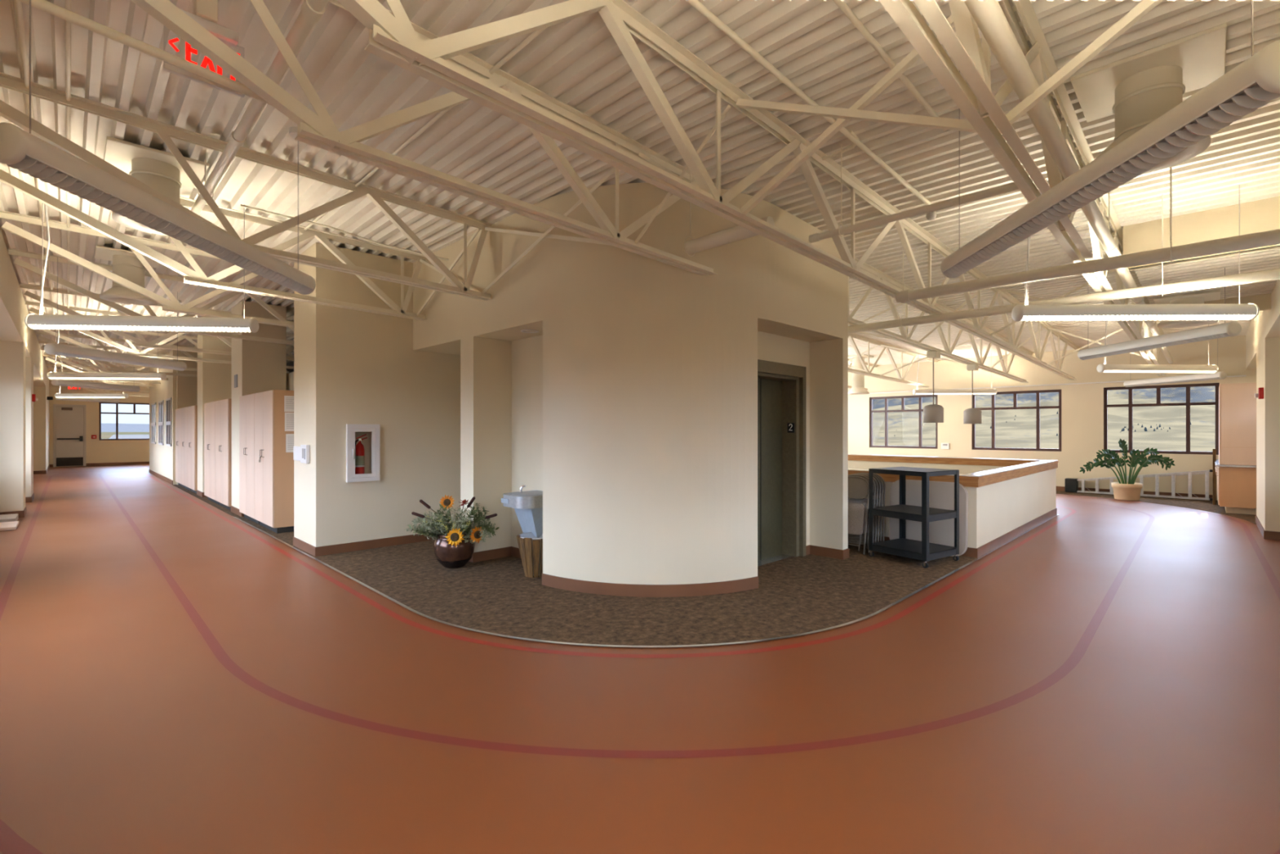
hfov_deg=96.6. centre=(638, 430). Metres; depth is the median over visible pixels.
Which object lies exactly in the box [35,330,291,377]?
joist
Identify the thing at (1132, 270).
ceiling
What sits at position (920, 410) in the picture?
window
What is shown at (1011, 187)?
pipe
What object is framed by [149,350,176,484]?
wall
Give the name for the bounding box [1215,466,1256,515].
base cabinet
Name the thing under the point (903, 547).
shelf
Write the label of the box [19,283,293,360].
joist
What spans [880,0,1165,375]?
ceiling beam
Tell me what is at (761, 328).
ceiling
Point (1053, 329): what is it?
brace
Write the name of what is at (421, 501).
cattails
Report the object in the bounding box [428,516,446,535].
leafy sprig
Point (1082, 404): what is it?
wall
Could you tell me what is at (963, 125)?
brace
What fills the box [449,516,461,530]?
leafy sprig
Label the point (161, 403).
window
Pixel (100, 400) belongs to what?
tube light
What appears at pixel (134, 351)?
joist
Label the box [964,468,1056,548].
wall
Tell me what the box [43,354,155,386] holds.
joist
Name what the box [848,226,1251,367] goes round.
ceiling
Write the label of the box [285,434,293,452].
notice sheet
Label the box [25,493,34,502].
baseboard
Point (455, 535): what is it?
sunflower
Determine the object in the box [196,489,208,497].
baseboard
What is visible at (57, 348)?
tube light
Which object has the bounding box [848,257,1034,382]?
joist
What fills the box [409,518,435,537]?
leafy sprig
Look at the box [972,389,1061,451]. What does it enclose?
window
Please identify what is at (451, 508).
leafy sprig
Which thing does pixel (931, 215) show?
detector
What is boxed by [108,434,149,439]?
house
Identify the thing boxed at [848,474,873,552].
folding chair
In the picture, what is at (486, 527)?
leafy sprig
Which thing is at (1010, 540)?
trim
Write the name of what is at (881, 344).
brace
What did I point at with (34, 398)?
fire alarm
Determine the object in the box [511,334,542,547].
wall
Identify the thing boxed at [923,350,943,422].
pendant lamp
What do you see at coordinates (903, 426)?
window
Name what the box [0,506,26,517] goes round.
baseboard
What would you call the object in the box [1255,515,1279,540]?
baseboard
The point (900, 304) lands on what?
brace
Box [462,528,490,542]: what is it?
leafy sprig
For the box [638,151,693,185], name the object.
brace
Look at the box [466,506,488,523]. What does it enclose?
leafy sprig
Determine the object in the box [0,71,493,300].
joist
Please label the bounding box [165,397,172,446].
window
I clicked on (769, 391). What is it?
door
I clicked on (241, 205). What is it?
brace
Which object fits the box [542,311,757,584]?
wall
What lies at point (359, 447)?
fire extinguisher
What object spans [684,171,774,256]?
pipe
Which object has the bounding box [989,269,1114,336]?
brace
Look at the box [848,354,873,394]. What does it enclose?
ceiling vent
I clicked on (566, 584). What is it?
baseboard
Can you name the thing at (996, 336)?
brace
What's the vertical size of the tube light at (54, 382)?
1.274 m
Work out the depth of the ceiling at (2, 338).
9.55 m
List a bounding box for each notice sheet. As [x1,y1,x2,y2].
[284,395,293,412]
[284,412,293,431]
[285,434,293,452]
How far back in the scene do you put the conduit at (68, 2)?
3.78 m
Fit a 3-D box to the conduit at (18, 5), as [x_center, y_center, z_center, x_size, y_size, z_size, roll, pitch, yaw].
[-11.625,-2.280,11.356,0.030,0.029,33.500,0,0,-45]
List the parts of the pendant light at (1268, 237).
hanger rod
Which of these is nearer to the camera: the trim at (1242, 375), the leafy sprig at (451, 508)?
the leafy sprig at (451, 508)
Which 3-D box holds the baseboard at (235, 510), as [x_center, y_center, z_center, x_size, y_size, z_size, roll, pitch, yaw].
[-6.958,1.442,10.435,0.682,0.115,0.922,0,0,-45]
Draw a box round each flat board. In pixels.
[0,513,18,522]
[0,520,18,530]
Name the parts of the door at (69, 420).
kick plate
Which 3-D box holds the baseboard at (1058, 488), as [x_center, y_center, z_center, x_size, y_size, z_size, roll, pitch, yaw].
[8.976,1.442,15.623,0.012,0.115,9.600,0,0,-45]
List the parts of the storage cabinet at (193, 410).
door, door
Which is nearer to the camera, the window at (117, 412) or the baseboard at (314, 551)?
the baseboard at (314, 551)
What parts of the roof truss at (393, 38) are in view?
web post, web post, web post, web post, web post, web post, web post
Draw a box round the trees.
[990,411,1191,435]
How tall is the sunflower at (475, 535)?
0.252 m
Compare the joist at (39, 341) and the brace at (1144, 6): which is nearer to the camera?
the brace at (1144, 6)
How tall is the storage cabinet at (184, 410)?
2.084 m
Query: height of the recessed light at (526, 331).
0.008 m
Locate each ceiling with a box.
[0,0,1279,373]
[0,332,37,386]
[431,327,542,355]
[757,324,822,342]
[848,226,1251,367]
[1128,269,1149,304]
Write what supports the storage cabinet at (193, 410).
on the floor at (799, 594)
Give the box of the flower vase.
[433,532,475,568]
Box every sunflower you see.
[439,494,454,528]
[445,528,464,546]
[466,526,483,542]
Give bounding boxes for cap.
[848,453,1058,487]
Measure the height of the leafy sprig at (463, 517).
0.323 m
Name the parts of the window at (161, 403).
pane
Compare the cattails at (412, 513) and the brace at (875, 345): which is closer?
the cattails at (412, 513)
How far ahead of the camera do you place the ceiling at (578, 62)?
4.17 m
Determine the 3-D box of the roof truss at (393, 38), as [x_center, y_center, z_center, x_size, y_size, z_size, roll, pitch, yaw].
[4.373,-1.745,7.541,17.931,1.120,0.132,0,0,-45]
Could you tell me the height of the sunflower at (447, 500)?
0.525 m
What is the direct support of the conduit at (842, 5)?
attached to the ceiling at (578, 62)
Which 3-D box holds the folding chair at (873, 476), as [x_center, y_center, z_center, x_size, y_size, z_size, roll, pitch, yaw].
[2.874,1.025,7.357,0.482,0.936,0.146,0,0,45]
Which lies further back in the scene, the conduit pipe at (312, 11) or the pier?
the pier
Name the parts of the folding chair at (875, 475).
seat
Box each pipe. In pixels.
[190,0,328,214]
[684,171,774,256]
[808,143,1018,243]
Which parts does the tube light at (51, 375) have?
power cord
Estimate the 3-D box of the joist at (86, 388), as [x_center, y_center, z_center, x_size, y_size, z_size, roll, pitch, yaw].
[-20.626,-1.832,25.194,7.541,0.945,0.132,0,0,-45]
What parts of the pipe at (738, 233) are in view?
hanger rod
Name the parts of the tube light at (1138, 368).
power cord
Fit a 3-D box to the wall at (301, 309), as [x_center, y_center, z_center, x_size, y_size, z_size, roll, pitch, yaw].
[-3.825,-0.369,7.594,1.170,3.737,0.710,0,0,-45]
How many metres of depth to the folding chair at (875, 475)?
7.27 m
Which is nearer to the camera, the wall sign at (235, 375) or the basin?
the basin
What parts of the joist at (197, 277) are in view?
web post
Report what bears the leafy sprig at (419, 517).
in the flower vase
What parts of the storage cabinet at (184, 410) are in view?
door, door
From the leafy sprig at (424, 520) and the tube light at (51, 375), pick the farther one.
the tube light at (51, 375)
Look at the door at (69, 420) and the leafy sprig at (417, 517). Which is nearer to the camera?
the leafy sprig at (417, 517)
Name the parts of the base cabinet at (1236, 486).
door, door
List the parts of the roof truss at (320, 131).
web post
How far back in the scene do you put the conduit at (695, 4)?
3.49 m
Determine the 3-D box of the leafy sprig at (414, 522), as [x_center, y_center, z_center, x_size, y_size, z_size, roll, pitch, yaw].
[-2.307,1.106,6.223,0.459,0.213,0.166,0,0,-6]
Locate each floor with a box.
[0,463,1279,853]
[173,484,977,647]
[1056,490,1256,524]
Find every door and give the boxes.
[55,405,84,466]
[757,377,791,566]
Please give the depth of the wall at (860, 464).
11.67 m
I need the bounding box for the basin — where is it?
[502,489,542,508]
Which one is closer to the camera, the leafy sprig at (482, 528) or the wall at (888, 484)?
the leafy sprig at (482, 528)
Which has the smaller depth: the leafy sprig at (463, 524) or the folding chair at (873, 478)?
the leafy sprig at (463, 524)
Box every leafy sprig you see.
[404,521,435,541]
[408,524,437,539]
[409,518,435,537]
[411,516,443,535]
[413,513,440,533]
[414,516,441,534]
[415,527,438,537]
[421,518,444,535]
[422,511,443,533]
[422,518,442,534]
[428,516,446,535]
[429,511,448,535]
[434,512,452,535]
[436,507,451,528]
[439,504,453,533]
[449,506,462,530]
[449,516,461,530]
[453,507,471,529]
[454,515,471,534]
[457,522,469,533]
[461,502,480,521]
[461,506,477,532]
[462,512,485,533]
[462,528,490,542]
[462,529,491,543]
[463,521,487,534]
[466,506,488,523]
[466,524,484,536]
[469,523,494,537]
[484,527,495,536]
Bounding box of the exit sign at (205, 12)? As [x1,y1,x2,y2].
[163,0,244,97]
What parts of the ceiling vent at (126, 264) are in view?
mounting plate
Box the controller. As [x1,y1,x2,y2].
[293,444,310,463]
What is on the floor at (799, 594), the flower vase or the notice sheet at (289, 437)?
the flower vase
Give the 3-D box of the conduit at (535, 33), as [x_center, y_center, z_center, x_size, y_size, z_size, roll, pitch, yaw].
[-1.117,-2.245,3.762,0.026,0.025,7.900,0,0,-45]
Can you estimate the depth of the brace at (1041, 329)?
11.37 m
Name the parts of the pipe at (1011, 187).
hanger rod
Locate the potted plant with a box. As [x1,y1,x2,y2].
[1079,438,1174,500]
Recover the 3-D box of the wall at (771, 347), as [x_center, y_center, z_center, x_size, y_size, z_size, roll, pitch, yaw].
[1.386,0.215,6.322,1.800,2.570,0.140,0,0,-45]
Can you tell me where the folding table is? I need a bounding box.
[888,479,968,556]
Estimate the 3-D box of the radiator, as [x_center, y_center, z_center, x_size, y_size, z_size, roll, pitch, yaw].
[11.333,1.160,13.027,0.210,0.660,2.555,0,0,-45]
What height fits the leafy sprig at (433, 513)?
0.350 m
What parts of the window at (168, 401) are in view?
pane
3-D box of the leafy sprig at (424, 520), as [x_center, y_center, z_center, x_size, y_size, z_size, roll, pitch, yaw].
[-2.180,1.078,6.144,0.315,0.267,0.134,0,0,-34]
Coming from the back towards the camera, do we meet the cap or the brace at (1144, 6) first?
the cap
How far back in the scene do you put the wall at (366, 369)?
7.26 m
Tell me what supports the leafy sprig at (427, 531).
in the flower vase
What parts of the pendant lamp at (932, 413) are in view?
rod, lamp shade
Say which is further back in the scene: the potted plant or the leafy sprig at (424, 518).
the potted plant
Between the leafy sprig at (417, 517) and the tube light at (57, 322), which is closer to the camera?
the tube light at (57, 322)
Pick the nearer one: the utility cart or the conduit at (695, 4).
the conduit at (695, 4)
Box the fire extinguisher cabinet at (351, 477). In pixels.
[346,423,379,482]
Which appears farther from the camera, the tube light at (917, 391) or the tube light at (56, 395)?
the tube light at (56, 395)
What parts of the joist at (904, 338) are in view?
web post, web post, web post, web post, web post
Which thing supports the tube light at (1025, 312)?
hanging from the ceiling at (578, 62)
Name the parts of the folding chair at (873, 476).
seat, frame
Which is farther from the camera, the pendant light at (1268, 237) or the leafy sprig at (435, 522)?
the leafy sprig at (435, 522)
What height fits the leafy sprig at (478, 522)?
0.225 m
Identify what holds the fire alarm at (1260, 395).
attached to the wall at (1268, 355)
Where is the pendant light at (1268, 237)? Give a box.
[895,166,1279,302]
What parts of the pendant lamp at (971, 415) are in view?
lamp shade, rod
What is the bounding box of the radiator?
[1064,469,1213,501]
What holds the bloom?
in the flower vase
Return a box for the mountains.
[101,422,149,431]
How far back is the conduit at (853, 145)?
4.47 m
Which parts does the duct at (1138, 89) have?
mounting plate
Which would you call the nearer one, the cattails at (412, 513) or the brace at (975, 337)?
the cattails at (412, 513)
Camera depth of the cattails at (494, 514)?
6.21 m
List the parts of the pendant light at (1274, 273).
hanger rod, hanger rod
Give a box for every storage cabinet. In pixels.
[175,408,184,487]
[181,406,191,490]
[187,404,197,493]
[204,401,219,504]
[215,398,231,510]
[239,393,259,524]
[254,389,293,533]
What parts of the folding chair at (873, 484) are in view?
seat, leg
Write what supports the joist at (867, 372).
attached to the ceiling at (1048, 254)
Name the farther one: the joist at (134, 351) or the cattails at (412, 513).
the joist at (134, 351)
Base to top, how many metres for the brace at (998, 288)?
0.737 m
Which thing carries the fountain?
attached to the wall at (526, 353)
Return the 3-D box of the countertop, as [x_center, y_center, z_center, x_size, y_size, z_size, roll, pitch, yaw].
[11.587,0.632,10.960,2.614,0.034,0.714,0,0,-45]
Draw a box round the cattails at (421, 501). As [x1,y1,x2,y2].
[419,499,448,531]
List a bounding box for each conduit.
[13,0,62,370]
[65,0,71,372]
[297,26,547,235]
[686,0,931,204]
[822,129,859,160]
[833,0,946,131]
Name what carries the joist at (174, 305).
attached to the ceiling at (578, 62)
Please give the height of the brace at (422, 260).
0.741 m
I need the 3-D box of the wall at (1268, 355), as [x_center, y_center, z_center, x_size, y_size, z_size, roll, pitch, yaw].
[6.612,-0.327,5.303,17.950,3.655,0.750,0,0,-45]
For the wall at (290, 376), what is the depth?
10.36 m
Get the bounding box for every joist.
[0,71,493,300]
[0,163,426,320]
[0,209,293,327]
[8,248,293,345]
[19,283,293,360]
[25,300,293,368]
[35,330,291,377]
[38,328,293,370]
[38,340,168,380]
[40,347,160,383]
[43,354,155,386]
[46,364,149,392]
[48,368,149,395]
[82,379,149,397]
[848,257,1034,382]
[848,333,939,387]
[848,358,878,390]
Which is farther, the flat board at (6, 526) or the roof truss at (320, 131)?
the flat board at (6, 526)
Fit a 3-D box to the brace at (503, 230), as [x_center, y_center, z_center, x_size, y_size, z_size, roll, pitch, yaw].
[-0.838,-1.823,5.349,0.034,0.742,2.300,0,0,-45]
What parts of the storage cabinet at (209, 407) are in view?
door, door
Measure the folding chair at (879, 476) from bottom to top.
0.938 m
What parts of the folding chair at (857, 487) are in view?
seat, backrest, leg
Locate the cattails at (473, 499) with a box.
[459,496,475,523]
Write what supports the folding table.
on the floor at (799, 594)
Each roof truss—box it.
[130,0,717,275]
[337,0,1082,380]
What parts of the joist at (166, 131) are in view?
web post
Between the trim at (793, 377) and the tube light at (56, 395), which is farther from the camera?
the tube light at (56, 395)
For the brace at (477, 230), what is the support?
attached to the joist at (197, 277)
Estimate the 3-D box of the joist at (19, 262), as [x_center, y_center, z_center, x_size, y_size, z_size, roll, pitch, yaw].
[-5.501,-1.836,9.772,7.121,0.938,0.132,0,0,-45]
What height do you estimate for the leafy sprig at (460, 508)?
0.393 m
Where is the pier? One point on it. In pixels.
(486, 363)
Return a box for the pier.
[460,336,511,552]
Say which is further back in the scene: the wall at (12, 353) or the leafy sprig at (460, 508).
the wall at (12, 353)
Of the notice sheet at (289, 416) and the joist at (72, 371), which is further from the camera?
the joist at (72, 371)
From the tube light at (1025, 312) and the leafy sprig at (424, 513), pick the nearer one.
the tube light at (1025, 312)
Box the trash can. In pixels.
[516,532,542,577]
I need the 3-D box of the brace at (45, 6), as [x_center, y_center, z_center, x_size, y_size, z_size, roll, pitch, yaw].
[-2.256,-1.698,2.439,1.343,0.149,0.044,0,0,-45]
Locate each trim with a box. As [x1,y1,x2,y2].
[53,404,85,466]
[234,514,1058,647]
[757,359,806,556]
[869,374,1246,393]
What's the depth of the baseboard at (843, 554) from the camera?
6.73 m
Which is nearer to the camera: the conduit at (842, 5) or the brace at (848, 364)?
the conduit at (842, 5)
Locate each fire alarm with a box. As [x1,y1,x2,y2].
[31,394,37,401]
[1254,386,1263,399]
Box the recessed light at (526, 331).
[520,328,538,333]
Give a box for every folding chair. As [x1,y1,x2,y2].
[848,472,883,542]
[848,473,878,542]
[848,473,880,542]
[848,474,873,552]
[848,474,875,548]
[848,475,868,554]
[849,472,885,541]
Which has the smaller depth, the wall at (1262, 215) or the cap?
the wall at (1262, 215)
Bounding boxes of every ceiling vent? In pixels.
[93,244,160,305]
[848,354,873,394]
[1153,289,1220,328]
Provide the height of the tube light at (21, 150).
1.274 m
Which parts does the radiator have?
rail, rail, rail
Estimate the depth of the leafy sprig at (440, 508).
6.25 m
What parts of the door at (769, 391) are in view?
sill plate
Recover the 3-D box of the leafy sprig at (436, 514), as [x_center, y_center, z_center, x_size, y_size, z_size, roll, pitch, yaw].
[-2.074,1.039,6.087,0.100,0.345,0.318,0,0,17]
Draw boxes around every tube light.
[0,0,315,294]
[24,202,258,332]
[44,257,186,370]
[46,312,166,380]
[51,346,140,391]
[54,355,128,398]
[55,360,119,403]
[627,0,1279,1]
[912,352,997,395]
[940,0,1279,278]
[1011,184,1259,321]
[1077,267,1241,359]
[1096,320,1218,373]
[1123,324,1226,386]
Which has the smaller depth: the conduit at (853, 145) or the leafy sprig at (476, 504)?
the conduit at (853, 145)
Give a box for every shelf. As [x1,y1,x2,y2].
[870,466,958,476]
[872,504,956,521]
[872,537,956,560]
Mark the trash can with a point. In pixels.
(531, 547)
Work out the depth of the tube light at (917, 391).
14.69 m
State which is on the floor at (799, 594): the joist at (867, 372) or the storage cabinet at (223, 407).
the storage cabinet at (223, 407)
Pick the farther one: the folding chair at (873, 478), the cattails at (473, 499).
the folding chair at (873, 478)
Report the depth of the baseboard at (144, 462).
24.74 m
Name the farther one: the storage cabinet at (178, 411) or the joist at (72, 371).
the joist at (72, 371)
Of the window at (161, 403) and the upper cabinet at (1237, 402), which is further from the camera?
the window at (161, 403)
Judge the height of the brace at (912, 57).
0.746 m
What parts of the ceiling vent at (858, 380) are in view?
mounting plate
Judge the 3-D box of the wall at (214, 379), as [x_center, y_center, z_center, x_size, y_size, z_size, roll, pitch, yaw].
[-9.800,-0.375,13.287,0.670,3.750,0.750,0,0,-45]
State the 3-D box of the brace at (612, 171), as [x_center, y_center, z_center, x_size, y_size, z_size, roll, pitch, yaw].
[-0.866,-1.823,5.321,0.034,0.742,2.300,0,0,-45]
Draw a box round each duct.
[103,136,208,235]
[1070,22,1226,173]
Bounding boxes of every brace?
[17,0,272,106]
[240,204,448,260]
[416,228,480,315]
[419,258,480,292]
[480,166,615,295]
[484,226,608,244]
[635,104,731,244]
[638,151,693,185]
[735,97,976,132]
[740,14,954,214]
[848,345,877,361]
[848,364,871,373]
[858,331,892,339]
[861,302,902,321]
[880,337,979,376]
[880,344,968,364]
[918,289,982,342]
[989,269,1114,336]
[990,327,1044,368]
[992,334,1009,344]
[995,287,1116,320]
[1005,0,1163,124]
[1046,325,1129,364]
[1047,327,1142,356]
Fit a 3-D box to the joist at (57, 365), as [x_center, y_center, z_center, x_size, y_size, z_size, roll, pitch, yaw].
[-17.798,-1.832,22.366,7.541,0.945,0.132,0,0,-45]
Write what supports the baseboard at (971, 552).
attached to the wall at (997, 509)
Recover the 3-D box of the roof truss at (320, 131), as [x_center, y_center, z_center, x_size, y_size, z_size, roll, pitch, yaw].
[-0.990,-1.858,3.535,4.681,0.894,0.132,0,0,-45]
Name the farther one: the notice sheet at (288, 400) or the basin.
the notice sheet at (288, 400)
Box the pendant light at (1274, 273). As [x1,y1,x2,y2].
[848,194,1279,333]
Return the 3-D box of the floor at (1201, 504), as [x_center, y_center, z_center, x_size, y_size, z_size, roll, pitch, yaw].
[10.256,1.497,11.521,4.003,0.004,4.350,0,0,-45]
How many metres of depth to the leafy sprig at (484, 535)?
6.08 m
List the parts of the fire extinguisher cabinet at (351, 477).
door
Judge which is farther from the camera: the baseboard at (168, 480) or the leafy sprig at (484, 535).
the baseboard at (168, 480)
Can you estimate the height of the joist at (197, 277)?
0.878 m
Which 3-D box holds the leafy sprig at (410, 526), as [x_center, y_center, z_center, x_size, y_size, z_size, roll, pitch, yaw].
[-2.263,1.107,6.118,0.418,0.212,0.102,0,0,-31]
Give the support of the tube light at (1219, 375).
hanging from the ceiling at (1048, 254)
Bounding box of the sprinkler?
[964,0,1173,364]
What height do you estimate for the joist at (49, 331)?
0.938 m
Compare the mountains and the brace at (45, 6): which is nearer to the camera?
the brace at (45, 6)
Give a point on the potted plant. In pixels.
(1130, 491)
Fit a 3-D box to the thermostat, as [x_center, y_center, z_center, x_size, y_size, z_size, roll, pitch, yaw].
[8.596,0.435,15.985,0.035,0.170,0.210,0,0,-45]
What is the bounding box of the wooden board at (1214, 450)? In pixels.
[1213,448,1216,505]
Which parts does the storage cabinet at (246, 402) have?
door, door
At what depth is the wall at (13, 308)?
11.89 m
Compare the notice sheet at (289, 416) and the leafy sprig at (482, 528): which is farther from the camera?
the notice sheet at (289, 416)
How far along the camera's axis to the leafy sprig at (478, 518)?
6.17 m
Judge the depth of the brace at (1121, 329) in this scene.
10.62 m
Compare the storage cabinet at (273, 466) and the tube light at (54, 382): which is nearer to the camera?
the storage cabinet at (273, 466)
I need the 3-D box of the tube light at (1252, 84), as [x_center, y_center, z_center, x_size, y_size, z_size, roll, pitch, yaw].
[1.934,-1.613,2.648,0.149,1.274,2.062,0,0,4]
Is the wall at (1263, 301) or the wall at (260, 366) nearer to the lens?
the wall at (1263, 301)
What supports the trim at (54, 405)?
attached to the wall at (97, 451)
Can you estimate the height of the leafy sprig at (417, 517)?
0.270 m
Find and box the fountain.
[501,484,542,537]
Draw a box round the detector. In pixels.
[925,203,936,220]
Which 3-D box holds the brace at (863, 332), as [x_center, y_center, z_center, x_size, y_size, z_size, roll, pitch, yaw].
[3.546,-1.713,9.663,0.030,0.738,2.199,0,0,-45]
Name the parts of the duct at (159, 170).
mounting plate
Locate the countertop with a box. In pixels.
[1214,459,1256,467]
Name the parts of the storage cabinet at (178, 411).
door, door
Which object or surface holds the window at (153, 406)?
in the wall at (162, 457)
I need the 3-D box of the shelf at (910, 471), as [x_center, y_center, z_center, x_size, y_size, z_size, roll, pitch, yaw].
[3.197,0.475,6.639,0.660,0.050,0.700,0,0,-33]
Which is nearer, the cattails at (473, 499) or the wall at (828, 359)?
the cattails at (473, 499)
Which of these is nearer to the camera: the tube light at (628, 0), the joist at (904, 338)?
the tube light at (628, 0)
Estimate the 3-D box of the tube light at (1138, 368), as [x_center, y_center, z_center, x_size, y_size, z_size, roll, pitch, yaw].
[8.793,-1.613,9.663,2.062,1.275,0.149,0,0,-3]
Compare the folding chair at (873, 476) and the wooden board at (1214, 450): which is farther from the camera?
the wooden board at (1214, 450)
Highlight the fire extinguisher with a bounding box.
[355,434,367,474]
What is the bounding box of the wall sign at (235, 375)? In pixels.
[234,373,237,387]
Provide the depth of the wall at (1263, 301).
7.22 m
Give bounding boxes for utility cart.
[868,466,959,568]
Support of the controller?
attached to the wall at (301, 309)
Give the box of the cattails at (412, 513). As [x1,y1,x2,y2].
[411,511,444,528]
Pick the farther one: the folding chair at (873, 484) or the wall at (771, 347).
the folding chair at (873, 484)
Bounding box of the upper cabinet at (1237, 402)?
[1218,382,1256,465]
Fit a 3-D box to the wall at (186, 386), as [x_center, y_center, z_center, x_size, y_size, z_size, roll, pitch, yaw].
[-12.558,-0.375,16.044,0.670,3.750,0.150,0,0,-45]
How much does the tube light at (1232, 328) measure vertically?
1.274 m
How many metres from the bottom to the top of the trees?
24.856 m
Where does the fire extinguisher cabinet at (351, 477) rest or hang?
attached to the wall at (366, 369)
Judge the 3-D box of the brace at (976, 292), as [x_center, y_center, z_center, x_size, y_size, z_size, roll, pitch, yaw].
[4.653,-1.713,8.499,0.030,0.734,0.919,0,0,-45]
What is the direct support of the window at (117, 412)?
in the wall at (97, 451)
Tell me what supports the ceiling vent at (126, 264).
in the ceiling at (578, 62)
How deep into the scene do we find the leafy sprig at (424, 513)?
6.30 m
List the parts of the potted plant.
pot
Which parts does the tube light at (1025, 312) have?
power cord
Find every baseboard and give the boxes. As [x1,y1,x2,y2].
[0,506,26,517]
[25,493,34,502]
[33,464,53,474]
[85,461,149,466]
[148,469,173,484]
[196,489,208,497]
[231,505,244,516]
[293,533,520,562]
[542,573,758,597]
[806,544,848,559]
[850,507,1057,557]
[1056,486,1213,497]
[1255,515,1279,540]
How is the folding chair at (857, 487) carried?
on the floor at (799, 594)
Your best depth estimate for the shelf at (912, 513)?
6.48 m
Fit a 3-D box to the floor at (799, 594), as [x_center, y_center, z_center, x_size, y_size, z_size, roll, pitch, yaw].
[-4.434,1.497,11.194,5.520,0.006,18.300,0,0,-45]
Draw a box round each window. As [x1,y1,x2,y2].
[98,401,149,439]
[151,402,156,444]
[158,400,164,444]
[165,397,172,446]
[870,394,937,448]
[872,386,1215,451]
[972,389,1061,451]
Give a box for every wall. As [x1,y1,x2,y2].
[0,229,48,497]
[0,340,25,511]
[48,378,149,464]
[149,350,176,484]
[176,350,197,484]
[197,331,231,492]
[231,300,286,508]
[286,372,293,390]
[293,246,310,544]
[310,242,460,546]
[413,182,848,351]
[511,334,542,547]
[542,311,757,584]
[757,330,809,545]
[809,337,848,550]
[848,335,1256,500]
[848,460,1008,474]
[848,481,893,537]
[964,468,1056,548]
[1123,195,1279,270]
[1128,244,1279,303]
[1143,293,1271,322]
[1245,279,1279,532]
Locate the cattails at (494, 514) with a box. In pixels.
[471,513,497,522]
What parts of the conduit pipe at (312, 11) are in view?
hanger rod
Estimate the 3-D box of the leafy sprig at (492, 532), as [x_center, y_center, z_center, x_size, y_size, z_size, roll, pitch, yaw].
[-1.751,1.135,6.229,0.414,0.154,0.098,0,0,8]
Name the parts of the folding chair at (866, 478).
seat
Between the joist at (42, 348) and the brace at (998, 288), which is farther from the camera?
the joist at (42, 348)
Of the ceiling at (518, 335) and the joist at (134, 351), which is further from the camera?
the joist at (134, 351)
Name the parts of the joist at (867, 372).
web post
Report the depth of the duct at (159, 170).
4.75 m
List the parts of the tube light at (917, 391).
power cord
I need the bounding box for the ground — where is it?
[101,431,149,439]
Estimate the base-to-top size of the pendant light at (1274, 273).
0.945 m
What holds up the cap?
on the wall at (997, 509)
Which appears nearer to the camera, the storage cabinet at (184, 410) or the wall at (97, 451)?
the storage cabinet at (184, 410)
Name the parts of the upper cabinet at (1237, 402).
door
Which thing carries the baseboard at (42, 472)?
attached to the wall at (13, 308)
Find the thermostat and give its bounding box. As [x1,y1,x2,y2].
[941,443,949,448]
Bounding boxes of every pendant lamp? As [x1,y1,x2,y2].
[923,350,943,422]
[963,364,981,423]
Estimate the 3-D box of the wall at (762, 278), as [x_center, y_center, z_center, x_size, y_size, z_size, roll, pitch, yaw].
[-0.426,-1.653,6.269,5.539,1.166,2.100,0,0,10]
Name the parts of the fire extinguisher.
lever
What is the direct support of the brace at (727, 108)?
attached to the roof truss at (320, 131)
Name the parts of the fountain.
bubbler spout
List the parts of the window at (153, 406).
pane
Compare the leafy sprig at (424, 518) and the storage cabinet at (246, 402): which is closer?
the leafy sprig at (424, 518)
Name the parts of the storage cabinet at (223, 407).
door, door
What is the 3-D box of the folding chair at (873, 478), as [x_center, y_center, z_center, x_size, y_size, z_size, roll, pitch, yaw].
[2.818,1.026,7.301,0.482,0.934,0.157,0,0,45]
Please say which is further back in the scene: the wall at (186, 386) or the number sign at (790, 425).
the wall at (186, 386)
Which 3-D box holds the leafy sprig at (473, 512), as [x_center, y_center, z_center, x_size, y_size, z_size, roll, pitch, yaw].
[-1.860,1.009,6.185,0.326,0.405,0.111,0,0,27]
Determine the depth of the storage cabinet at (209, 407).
11.84 m
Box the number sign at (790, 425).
[787,422,794,432]
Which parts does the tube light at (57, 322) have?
power cord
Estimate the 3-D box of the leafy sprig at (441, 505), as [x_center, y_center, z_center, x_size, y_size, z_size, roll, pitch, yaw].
[-2.043,0.995,6.104,0.113,0.432,0.296,0,0,8]
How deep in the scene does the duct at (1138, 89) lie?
3.44 m
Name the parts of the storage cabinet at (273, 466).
door, door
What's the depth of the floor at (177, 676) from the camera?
3.07 m

